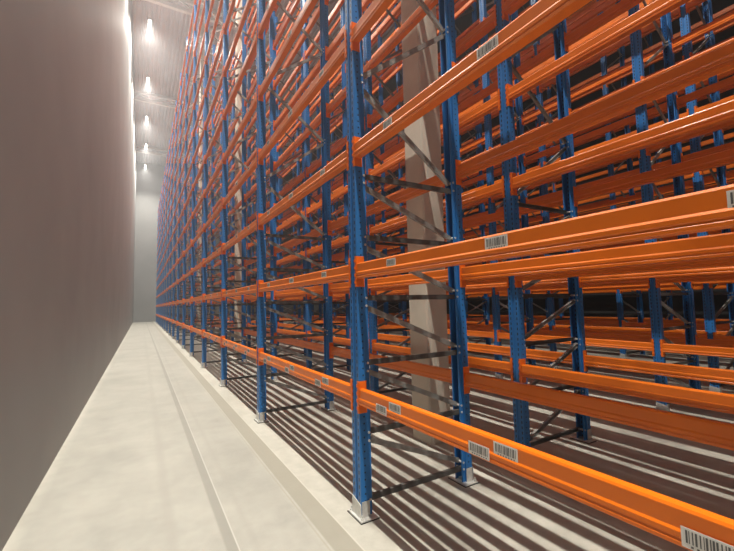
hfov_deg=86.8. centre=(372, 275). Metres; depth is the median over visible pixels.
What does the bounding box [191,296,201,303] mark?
beam
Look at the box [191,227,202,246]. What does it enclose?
beam
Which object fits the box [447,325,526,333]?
beam
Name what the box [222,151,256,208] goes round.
beam
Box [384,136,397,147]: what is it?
beam
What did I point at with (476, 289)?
beam
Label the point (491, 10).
beam
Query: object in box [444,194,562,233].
beam
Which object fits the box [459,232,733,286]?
beam
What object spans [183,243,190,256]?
beam
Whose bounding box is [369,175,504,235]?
beam
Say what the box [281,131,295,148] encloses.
beam
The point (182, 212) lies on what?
beam
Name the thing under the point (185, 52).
beam
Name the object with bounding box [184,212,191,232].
beam
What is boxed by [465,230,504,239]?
beam
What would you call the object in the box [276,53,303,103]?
beam
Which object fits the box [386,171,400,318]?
frame
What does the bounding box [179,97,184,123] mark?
beam
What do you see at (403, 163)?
beam
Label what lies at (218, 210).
beam
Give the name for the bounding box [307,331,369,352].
beam
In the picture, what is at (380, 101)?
frame
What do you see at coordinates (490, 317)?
beam
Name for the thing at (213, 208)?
beam
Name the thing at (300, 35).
beam
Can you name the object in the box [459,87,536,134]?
beam
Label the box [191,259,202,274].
beam
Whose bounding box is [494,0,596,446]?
frame
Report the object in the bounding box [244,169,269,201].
beam
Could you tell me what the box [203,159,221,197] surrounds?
beam
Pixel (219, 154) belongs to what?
beam
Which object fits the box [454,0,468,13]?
beam
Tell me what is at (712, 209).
beam
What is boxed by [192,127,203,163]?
beam
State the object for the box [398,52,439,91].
beam
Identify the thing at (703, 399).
beam
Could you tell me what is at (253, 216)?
beam
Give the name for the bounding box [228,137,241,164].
beam
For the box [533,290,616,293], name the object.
beam
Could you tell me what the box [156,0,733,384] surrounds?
beams
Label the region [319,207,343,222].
beam
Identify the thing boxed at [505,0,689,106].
beam
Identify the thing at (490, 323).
beam
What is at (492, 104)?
beam
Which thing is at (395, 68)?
beam
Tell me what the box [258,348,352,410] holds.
beam
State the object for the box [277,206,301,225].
beam
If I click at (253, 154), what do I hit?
beam
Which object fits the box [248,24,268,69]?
beam
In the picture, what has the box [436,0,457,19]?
beam
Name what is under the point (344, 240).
beam
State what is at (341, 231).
beam
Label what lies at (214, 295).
beam
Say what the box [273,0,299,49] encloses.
beam
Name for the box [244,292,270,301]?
beam
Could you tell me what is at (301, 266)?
beam
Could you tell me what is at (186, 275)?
beam
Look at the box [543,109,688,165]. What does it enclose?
beam
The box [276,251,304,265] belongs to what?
beam
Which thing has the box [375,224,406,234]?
beam
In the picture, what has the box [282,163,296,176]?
beam
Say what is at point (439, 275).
beam
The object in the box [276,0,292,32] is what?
beam
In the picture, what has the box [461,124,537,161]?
beam
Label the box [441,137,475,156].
beam
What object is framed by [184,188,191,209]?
beam
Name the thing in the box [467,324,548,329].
beam
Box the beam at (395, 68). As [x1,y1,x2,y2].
[372,68,395,90]
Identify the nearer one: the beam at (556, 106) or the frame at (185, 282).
the beam at (556, 106)
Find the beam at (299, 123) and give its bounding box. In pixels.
[277,121,301,151]
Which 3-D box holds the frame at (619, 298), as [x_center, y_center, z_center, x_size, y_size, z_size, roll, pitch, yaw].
[6.798,-4.110,10.770,1.158,12.550,0.218,1,-5,-31]
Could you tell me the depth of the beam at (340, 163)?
3.81 m
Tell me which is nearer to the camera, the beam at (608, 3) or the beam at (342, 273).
the beam at (342, 273)
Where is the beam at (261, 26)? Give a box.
[258,0,277,39]
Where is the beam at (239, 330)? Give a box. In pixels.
[227,326,240,332]
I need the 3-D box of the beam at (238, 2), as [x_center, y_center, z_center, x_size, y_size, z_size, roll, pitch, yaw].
[-4.487,-8.567,12.634,0.072,0.232,2.746,1,-5,-31]
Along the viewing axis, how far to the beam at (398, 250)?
15.83 m
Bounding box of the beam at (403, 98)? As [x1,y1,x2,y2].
[373,98,403,123]
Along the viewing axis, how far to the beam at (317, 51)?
16.77 m
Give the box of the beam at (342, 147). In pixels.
[310,147,342,173]
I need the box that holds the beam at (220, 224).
[212,221,221,234]
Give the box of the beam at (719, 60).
[455,41,733,185]
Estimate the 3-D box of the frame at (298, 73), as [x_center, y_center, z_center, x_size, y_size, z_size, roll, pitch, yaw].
[-2.979,-3.376,18.039,1.158,12.550,0.218,1,-5,-31]
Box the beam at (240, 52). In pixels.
[228,47,241,87]
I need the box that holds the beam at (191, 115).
[185,108,192,140]
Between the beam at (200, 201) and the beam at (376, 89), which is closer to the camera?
the beam at (200, 201)
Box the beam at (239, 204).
[228,199,241,218]
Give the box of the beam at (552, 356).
[448,343,571,363]
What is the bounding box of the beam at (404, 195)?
[327,172,444,235]
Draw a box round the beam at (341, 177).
[332,176,342,184]
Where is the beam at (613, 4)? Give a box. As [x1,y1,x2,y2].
[540,4,614,52]
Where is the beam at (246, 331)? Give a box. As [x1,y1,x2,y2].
[244,329,270,339]
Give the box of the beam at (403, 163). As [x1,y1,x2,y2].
[400,140,442,167]
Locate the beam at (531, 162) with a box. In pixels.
[484,159,537,180]
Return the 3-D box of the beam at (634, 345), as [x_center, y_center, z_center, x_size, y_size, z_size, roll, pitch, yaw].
[3.186,1.086,6.522,0.072,0.232,2.746,1,-5,-31]
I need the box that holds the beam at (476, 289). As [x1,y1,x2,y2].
[446,288,491,294]
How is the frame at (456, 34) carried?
on the floor
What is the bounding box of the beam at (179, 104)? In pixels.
[175,104,179,128]
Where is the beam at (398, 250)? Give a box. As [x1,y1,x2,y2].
[387,247,407,254]
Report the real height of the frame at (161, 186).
12.550 m
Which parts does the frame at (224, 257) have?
plate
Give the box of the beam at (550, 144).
[482,139,559,174]
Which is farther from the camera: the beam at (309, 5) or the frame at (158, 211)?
the frame at (158, 211)
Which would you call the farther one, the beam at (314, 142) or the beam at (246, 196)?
the beam at (314, 142)
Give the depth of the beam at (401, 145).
7.80 m
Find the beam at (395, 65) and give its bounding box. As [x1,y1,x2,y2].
[372,60,401,89]
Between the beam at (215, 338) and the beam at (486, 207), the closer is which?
the beam at (215, 338)
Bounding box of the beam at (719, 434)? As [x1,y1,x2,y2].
[463,366,733,450]
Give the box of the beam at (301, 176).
[276,168,304,199]
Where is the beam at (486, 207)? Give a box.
[464,206,487,214]
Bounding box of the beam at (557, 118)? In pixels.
[442,118,557,171]
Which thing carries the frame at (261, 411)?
on the floor
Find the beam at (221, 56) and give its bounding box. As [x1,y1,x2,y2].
[213,49,222,80]
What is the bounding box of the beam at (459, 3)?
[438,0,466,20]
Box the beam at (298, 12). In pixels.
[276,7,300,55]
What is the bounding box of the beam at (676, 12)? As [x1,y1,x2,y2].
[539,7,680,92]
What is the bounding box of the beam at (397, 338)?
[349,328,409,342]
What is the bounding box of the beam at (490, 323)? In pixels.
[489,320,569,327]
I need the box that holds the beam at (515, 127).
[460,127,516,156]
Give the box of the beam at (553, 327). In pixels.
[552,325,706,338]
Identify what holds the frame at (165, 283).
on the floor
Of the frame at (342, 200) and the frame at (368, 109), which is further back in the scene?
the frame at (342, 200)
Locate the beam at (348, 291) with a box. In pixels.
[307,289,368,298]
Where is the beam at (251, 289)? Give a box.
[221,280,256,300]
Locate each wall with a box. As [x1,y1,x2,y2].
[0,0,136,550]
[133,162,255,321]
[266,0,733,330]
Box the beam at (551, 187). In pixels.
[495,185,552,205]
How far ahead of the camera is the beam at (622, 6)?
4.25 m
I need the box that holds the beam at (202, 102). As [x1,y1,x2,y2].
[193,95,203,136]
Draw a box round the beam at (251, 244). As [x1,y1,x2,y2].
[248,232,269,249]
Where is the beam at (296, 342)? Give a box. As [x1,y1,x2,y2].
[274,333,323,352]
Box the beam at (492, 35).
[456,20,510,63]
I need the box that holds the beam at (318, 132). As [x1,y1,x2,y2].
[310,108,341,143]
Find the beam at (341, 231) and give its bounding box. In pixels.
[320,229,343,241]
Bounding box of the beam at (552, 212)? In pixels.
[496,212,553,226]
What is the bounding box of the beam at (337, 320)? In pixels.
[321,318,345,321]
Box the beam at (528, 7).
[518,0,538,16]
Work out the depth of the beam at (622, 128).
11.96 m
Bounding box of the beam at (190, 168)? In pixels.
[184,162,191,185]
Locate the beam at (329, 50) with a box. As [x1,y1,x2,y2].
[325,0,371,60]
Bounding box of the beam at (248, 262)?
[244,251,269,266]
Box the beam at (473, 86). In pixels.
[440,84,474,110]
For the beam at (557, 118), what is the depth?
5.15 m
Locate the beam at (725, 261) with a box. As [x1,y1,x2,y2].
[514,257,733,287]
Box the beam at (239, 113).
[228,107,241,138]
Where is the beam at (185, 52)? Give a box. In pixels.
[180,52,185,85]
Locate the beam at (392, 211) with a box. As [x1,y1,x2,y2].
[385,205,405,217]
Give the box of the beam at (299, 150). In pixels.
[277,149,301,176]
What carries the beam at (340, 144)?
attached to the frame at (368, 109)
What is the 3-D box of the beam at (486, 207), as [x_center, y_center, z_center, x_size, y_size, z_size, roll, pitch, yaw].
[4.266,-2.823,17.384,0.072,0.232,2.746,1,-5,-31]
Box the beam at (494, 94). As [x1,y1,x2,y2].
[440,81,513,128]
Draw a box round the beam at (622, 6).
[564,0,643,51]
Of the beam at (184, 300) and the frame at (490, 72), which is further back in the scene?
the frame at (490, 72)
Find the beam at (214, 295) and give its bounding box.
[202,292,220,301]
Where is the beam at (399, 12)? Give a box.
[380,10,400,36]
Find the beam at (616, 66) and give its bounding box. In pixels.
[543,62,619,105]
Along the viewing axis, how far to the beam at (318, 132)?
10.40 m
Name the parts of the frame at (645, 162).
plate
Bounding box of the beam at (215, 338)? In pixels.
[202,329,220,346]
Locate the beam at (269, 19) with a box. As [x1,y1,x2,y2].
[245,19,269,75]
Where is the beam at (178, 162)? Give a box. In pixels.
[174,162,178,180]
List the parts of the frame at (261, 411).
plate, plate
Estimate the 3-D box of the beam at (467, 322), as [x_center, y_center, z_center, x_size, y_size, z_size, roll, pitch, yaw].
[2.710,1.545,12.788,0.072,0.232,2.746,1,-5,-31]
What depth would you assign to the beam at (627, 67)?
7.15 m
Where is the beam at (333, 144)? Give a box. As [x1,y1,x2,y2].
[332,137,342,146]
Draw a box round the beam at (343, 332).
[312,327,345,334]
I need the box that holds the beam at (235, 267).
[228,263,241,272]
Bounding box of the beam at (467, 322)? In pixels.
[447,320,484,324]
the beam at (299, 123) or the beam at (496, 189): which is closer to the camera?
the beam at (496, 189)
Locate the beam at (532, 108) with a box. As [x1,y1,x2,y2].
[482,106,534,135]
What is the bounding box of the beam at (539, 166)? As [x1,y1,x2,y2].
[461,163,540,194]
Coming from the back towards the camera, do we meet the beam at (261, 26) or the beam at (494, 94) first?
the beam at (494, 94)
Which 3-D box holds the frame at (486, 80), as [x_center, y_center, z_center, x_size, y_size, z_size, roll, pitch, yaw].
[2.796,-4.194,8.384,1.158,12.550,0.218,1,-5,-31]
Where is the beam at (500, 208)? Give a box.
[444,206,503,225]
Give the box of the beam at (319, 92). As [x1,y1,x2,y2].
[297,90,320,121]
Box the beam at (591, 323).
[534,320,618,326]
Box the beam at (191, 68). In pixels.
[185,51,193,95]
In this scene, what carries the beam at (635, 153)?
attached to the frame at (645, 162)
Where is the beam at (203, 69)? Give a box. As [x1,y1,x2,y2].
[193,58,204,109]
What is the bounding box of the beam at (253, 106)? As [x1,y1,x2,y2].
[222,89,256,163]
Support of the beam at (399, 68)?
attached to the frame at (402, 63)
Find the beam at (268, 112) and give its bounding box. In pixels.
[248,106,269,146]
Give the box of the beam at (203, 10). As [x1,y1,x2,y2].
[193,0,204,56]
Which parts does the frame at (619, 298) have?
plate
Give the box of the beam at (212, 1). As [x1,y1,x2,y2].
[205,0,214,31]
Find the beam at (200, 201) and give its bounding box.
[192,194,202,218]
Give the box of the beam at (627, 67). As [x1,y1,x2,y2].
[521,46,662,124]
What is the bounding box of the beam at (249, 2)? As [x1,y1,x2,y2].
[223,0,252,76]
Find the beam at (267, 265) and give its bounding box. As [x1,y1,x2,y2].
[247,263,269,275]
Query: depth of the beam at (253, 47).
6.62 m
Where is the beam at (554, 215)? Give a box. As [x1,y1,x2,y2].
[485,213,563,234]
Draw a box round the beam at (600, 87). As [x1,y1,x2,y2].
[524,85,602,124]
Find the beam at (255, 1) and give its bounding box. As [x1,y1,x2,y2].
[248,0,256,22]
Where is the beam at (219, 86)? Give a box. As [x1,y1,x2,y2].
[204,68,222,129]
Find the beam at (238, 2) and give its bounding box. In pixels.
[229,0,240,34]
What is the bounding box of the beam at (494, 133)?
[441,123,516,161]
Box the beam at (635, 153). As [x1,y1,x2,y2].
[491,150,639,202]
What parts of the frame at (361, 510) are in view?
plate, plate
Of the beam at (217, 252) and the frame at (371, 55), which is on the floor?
the frame at (371, 55)
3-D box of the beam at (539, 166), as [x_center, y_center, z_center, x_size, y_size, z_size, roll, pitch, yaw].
[3.172,-2.388,10.103,0.072,0.232,2.746,1,-5,-31]
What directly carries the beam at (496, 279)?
attached to the frame at (583, 430)
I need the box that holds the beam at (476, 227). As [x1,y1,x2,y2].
[465,226,478,231]
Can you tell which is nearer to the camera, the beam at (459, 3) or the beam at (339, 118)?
the beam at (459, 3)
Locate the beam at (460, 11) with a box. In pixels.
[437,0,475,35]
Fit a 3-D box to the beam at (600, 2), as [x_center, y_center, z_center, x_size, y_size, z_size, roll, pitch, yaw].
[5.435,-6.283,8.492,0.072,0.232,2.746,1,-5,-31]
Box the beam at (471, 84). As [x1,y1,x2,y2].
[459,68,496,93]
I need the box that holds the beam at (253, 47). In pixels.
[223,28,256,119]
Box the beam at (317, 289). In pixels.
[274,285,322,299]
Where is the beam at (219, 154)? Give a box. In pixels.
[213,147,221,167]
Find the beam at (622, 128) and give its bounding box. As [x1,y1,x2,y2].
[546,127,624,157]
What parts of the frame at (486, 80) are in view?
plate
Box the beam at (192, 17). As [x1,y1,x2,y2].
[186,6,193,51]
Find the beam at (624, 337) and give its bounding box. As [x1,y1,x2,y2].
[532,327,685,344]
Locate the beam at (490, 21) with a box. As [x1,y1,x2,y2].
[367,4,496,127]
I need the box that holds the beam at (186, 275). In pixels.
[183,270,190,279]
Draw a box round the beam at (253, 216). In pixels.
[248,198,269,223]
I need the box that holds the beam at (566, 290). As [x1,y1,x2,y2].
[487,290,567,296]
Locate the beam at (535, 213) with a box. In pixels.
[486,211,540,226]
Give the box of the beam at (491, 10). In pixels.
[455,6,493,42]
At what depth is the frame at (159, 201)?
39.58 m
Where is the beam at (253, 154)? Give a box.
[244,129,269,169]
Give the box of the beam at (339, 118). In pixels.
[330,114,341,128]
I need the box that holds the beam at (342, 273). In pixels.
[258,258,350,296]
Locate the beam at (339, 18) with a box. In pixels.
[328,15,340,35]
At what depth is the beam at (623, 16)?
7.25 m
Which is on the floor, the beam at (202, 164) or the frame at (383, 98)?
the frame at (383, 98)
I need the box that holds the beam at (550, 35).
[478,33,552,85]
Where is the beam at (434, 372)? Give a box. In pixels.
[329,343,451,382]
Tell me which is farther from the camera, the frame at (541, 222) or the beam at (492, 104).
the frame at (541, 222)
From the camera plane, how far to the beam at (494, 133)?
9.72 m
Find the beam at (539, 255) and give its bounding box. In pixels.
[486,251,565,263]
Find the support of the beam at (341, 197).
attached to the frame at (371, 55)
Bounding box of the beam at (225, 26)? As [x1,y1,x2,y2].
[223,0,235,34]
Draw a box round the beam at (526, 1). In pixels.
[438,0,528,72]
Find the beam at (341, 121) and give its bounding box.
[318,120,342,144]
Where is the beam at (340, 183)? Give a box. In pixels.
[310,179,343,203]
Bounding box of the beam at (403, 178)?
[384,176,405,190]
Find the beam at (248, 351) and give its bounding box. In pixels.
[221,336,256,363]
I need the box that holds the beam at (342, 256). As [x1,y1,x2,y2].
[311,254,344,266]
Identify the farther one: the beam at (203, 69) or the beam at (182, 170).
the beam at (182, 170)
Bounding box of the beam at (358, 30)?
[350,0,393,51]
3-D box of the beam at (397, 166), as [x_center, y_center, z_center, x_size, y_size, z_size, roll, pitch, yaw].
[0.244,-3.834,15.063,0.072,0.232,2.746,1,-5,-31]
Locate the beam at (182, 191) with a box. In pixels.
[178,185,183,202]
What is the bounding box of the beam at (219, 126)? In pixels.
[204,116,221,163]
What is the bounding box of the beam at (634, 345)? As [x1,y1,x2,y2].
[497,330,654,355]
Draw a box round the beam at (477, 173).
[442,172,478,187]
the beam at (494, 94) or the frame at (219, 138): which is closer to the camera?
the beam at (494, 94)
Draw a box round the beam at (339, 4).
[304,0,344,58]
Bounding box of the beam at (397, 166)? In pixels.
[379,164,398,176]
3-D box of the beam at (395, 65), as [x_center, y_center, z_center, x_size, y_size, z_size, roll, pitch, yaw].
[0.136,-5.925,11.881,0.072,0.232,2.746,1,-5,-31]
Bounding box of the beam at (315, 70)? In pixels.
[273,59,319,130]
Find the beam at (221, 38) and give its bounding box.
[204,27,222,96]
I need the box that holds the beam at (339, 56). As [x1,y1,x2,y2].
[258,30,346,164]
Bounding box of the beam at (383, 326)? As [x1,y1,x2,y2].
[368,324,409,330]
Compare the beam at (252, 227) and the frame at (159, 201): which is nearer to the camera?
the beam at (252, 227)
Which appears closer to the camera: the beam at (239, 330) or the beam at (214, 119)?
the beam at (239, 330)
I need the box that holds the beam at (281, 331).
[277,328,305,337]
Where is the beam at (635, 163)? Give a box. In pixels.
[555,161,638,189]
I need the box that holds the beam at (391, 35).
[371,24,400,57]
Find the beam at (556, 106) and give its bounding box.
[481,106,557,145]
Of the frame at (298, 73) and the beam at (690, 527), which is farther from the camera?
the frame at (298, 73)
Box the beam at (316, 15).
[273,5,319,89]
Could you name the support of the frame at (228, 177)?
on the floor
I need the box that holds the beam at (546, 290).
[465,290,546,294]
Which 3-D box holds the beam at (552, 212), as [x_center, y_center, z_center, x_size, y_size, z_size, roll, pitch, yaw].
[5.730,-2.100,14.903,0.072,0.232,2.746,1,-5,-31]
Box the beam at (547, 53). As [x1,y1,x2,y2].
[440,44,554,124]
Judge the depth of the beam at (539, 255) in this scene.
10.25 m
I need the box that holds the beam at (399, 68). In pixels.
[381,64,401,86]
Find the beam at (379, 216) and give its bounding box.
[366,214,381,223]
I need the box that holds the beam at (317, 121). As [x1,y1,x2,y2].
[273,114,320,170]
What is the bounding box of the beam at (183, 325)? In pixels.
[182,323,189,329]
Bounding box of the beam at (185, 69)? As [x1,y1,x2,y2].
[180,69,185,104]
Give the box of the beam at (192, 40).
[186,29,193,73]
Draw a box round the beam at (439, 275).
[328,269,447,295]
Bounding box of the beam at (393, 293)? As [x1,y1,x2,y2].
[377,293,408,294]
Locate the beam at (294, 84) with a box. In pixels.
[278,81,295,108]
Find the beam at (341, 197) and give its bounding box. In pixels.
[333,195,343,204]
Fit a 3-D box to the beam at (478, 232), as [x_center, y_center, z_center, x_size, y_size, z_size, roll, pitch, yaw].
[2.649,-1.237,12.987,0.072,0.232,2.746,1,-5,-31]
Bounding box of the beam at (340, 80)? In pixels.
[318,78,341,106]
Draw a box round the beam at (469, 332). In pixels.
[447,329,493,340]
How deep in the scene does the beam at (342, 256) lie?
9.88 m
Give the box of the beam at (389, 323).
[387,322,400,325]
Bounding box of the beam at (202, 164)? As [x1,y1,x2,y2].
[192,156,203,190]
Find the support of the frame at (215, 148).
on the floor
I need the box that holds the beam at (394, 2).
[362,0,397,40]
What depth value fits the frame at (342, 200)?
28.24 m
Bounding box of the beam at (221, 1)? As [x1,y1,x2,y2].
[205,0,222,64]
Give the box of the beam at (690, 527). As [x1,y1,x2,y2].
[356,381,733,550]
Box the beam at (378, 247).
[348,237,406,257]
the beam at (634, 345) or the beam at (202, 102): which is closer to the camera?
the beam at (634, 345)
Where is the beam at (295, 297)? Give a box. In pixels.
[277,297,302,299]
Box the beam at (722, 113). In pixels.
[509,100,733,195]
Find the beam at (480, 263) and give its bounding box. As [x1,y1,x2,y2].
[445,262,482,268]
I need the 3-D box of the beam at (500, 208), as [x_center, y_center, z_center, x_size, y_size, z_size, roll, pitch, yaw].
[2.582,-1.473,9.672,0.072,0.232,2.746,1,-5,-31]
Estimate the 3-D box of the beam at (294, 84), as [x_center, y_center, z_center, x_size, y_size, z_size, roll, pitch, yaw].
[-4.277,-9.021,19.388,0.072,0.232,2.746,1,-5,-31]
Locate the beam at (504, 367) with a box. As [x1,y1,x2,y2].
[372,339,512,380]
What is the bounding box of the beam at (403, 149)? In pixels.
[383,147,404,162]
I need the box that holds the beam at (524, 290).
[446,290,524,294]
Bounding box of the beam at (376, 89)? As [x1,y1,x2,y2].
[372,86,378,94]
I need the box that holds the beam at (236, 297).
[227,296,240,300]
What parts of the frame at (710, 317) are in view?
plate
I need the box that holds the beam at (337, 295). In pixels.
[311,294,344,297]
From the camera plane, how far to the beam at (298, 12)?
13.68 m
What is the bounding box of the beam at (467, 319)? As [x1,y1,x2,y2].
[466,318,525,322]
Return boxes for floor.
[2,318,733,550]
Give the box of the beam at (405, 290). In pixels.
[349,289,408,298]
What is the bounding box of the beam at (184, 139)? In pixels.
[179,139,184,162]
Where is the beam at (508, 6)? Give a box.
[501,0,525,20]
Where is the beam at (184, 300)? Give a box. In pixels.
[183,297,190,303]
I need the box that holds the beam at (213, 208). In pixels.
[212,196,221,211]
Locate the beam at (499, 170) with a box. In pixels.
[443,161,518,194]
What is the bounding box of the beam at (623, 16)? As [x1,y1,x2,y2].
[521,0,655,79]
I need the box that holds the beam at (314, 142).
[297,135,320,160]
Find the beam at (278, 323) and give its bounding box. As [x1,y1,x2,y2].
[277,322,302,328]
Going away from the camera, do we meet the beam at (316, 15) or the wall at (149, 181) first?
the beam at (316, 15)
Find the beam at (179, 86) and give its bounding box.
[175,86,179,111]
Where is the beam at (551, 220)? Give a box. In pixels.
[520,217,563,228]
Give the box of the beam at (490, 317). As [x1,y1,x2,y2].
[490,317,545,319]
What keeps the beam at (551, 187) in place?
attached to the frame at (549, 95)
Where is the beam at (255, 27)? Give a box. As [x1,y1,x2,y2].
[248,2,267,47]
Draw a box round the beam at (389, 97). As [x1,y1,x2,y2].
[373,88,396,112]
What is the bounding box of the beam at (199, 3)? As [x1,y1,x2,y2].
[194,0,200,30]
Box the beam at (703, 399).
[518,359,733,413]
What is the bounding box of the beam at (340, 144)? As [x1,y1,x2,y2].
[305,117,364,176]
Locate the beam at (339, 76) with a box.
[310,71,341,112]
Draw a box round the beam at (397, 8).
[345,1,400,72]
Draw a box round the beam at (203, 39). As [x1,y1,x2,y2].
[193,30,204,82]
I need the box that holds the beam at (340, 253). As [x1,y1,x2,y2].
[320,251,344,259]
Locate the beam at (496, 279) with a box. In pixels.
[370,276,508,294]
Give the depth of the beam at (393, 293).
10.65 m
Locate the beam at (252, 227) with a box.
[222,215,256,253]
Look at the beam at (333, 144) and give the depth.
18.43 m
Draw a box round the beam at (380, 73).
[346,47,401,108]
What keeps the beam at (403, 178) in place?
attached to the frame at (402, 63)
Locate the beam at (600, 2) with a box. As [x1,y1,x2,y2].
[566,0,607,27]
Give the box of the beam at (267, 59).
[244,51,269,106]
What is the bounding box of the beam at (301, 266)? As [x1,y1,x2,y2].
[277,265,302,276]
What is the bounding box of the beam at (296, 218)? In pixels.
[276,208,304,232]
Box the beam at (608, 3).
[537,0,618,53]
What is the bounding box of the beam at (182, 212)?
[178,207,183,222]
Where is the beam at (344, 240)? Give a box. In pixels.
[306,226,366,257]
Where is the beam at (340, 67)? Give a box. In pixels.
[329,64,341,82]
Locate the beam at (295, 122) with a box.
[279,119,296,143]
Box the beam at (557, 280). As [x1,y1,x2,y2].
[465,278,567,288]
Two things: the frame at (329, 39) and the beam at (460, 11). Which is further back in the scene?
the frame at (329, 39)
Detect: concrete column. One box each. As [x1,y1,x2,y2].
[197,24,204,334]
[234,0,241,352]
[401,0,450,444]
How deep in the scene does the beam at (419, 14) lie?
4.52 m
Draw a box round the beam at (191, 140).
[184,131,192,163]
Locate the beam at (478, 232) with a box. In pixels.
[444,230,480,241]
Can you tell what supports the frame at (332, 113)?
on the floor
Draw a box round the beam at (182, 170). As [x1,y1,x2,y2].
[179,159,184,182]
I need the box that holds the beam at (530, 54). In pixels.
[458,47,534,103]
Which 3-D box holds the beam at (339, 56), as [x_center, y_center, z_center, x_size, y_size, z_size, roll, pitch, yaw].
[-0.893,-1.780,4.325,0.072,0.232,2.746,1,-5,-31]
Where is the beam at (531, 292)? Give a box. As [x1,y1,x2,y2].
[530,282,680,293]
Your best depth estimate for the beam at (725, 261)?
2.93 m
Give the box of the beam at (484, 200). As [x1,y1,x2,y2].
[443,198,487,214]
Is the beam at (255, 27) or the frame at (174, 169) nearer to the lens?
the beam at (255, 27)
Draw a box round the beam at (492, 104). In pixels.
[368,88,500,182]
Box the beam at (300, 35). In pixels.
[277,35,300,75]
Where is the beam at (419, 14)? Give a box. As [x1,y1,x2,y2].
[326,0,437,117]
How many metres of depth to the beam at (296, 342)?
6.82 m
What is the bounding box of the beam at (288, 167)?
[279,163,293,177]
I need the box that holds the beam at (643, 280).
[495,278,649,294]
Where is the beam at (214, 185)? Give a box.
[213,171,221,189]
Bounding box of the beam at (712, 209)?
[354,184,733,286]
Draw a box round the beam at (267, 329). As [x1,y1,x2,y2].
[247,323,269,331]
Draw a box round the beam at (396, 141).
[375,139,397,155]
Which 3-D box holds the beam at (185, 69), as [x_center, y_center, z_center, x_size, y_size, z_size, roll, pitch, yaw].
[-8.275,-8.177,16.925,0.072,0.232,2.746,1,-5,-31]
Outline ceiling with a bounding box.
[132,0,400,177]
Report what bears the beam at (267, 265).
attached to the frame at (297, 8)
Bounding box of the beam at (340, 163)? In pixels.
[258,141,348,229]
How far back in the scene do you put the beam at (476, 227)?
16.18 m
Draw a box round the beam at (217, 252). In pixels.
[203,243,221,266]
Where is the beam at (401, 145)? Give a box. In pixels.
[347,140,404,182]
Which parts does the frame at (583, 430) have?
plate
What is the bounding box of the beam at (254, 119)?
[244,91,269,137]
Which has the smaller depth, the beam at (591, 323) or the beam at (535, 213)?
the beam at (591, 323)
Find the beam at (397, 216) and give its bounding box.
[375,216,399,225]
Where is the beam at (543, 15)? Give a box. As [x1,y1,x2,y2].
[352,0,591,166]
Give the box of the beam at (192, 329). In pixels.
[190,325,201,334]
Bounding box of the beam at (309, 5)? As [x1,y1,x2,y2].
[258,0,317,100]
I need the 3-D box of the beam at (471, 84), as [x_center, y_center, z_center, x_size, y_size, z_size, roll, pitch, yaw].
[5.024,-9.296,18.386,0.072,0.232,2.746,1,-5,-31]
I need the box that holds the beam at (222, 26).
[214,26,222,55]
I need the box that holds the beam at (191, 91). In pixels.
[185,83,192,117]
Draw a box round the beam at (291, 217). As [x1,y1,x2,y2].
[282,213,296,223]
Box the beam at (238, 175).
[228,168,241,191]
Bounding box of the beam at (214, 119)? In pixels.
[213,99,221,123]
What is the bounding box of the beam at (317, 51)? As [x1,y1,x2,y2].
[297,49,318,82]
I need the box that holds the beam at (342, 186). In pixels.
[319,185,343,201]
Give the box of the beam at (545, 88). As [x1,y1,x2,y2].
[491,88,546,118]
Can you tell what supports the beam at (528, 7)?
attached to the frame at (541, 222)
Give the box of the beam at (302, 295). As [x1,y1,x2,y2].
[277,294,305,298]
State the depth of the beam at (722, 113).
2.95 m
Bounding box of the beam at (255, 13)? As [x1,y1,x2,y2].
[244,8,256,44]
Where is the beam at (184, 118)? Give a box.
[179,118,184,143]
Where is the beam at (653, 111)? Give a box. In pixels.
[523,98,667,165]
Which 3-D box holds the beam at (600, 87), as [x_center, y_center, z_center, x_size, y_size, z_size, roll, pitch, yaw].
[5.602,-5.118,11.788,0.072,0.232,2.746,1,-5,-31]
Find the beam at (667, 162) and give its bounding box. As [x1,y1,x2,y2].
[525,159,671,203]
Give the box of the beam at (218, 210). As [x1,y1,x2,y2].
[203,199,221,231]
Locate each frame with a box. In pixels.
[156,211,166,322]
[157,201,170,323]
[158,194,169,324]
[159,186,173,325]
[160,177,176,326]
[162,169,178,328]
[163,156,183,330]
[166,140,184,332]
[168,122,191,335]
[171,100,197,338]
[176,72,203,342]
[181,36,214,348]
[182,192,188,323]
[189,0,222,355]
[196,161,209,327]
[197,148,215,328]
[200,0,246,367]
[207,138,219,329]
[210,111,231,333]
[219,0,278,386]
[219,87,234,337]
[227,177,229,325]
[231,51,256,341]
[247,8,278,347]
[252,139,269,329]
[254,0,336,423]
[266,122,282,328]
[269,0,305,356]
[278,101,297,335]
[283,146,293,328]
[292,126,302,329]
[296,72,321,339]
[303,0,350,370]
[309,106,322,333]
[320,39,345,343]
[330,80,345,336]
[335,136,345,327]
[341,200,345,316]
[345,0,478,524]
[363,4,409,393]
[363,22,388,344]
[368,55,384,340]
[383,98,402,332]
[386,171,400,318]
[394,3,409,346]
[402,63,410,360]
[455,2,490,353]
[455,30,485,342]
[479,0,535,379]
[490,72,508,311]
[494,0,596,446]
[522,0,548,348]
[531,0,569,368]
[547,87,568,344]
[597,0,647,358]
[628,0,700,412]
[643,33,673,352]
[679,0,733,392]
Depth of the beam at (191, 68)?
14.44 m
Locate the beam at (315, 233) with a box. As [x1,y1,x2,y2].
[274,227,321,256]
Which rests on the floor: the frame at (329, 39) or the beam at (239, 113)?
the frame at (329, 39)
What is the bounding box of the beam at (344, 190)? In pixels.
[306,171,365,216]
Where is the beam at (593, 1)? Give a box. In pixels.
[566,0,596,21]

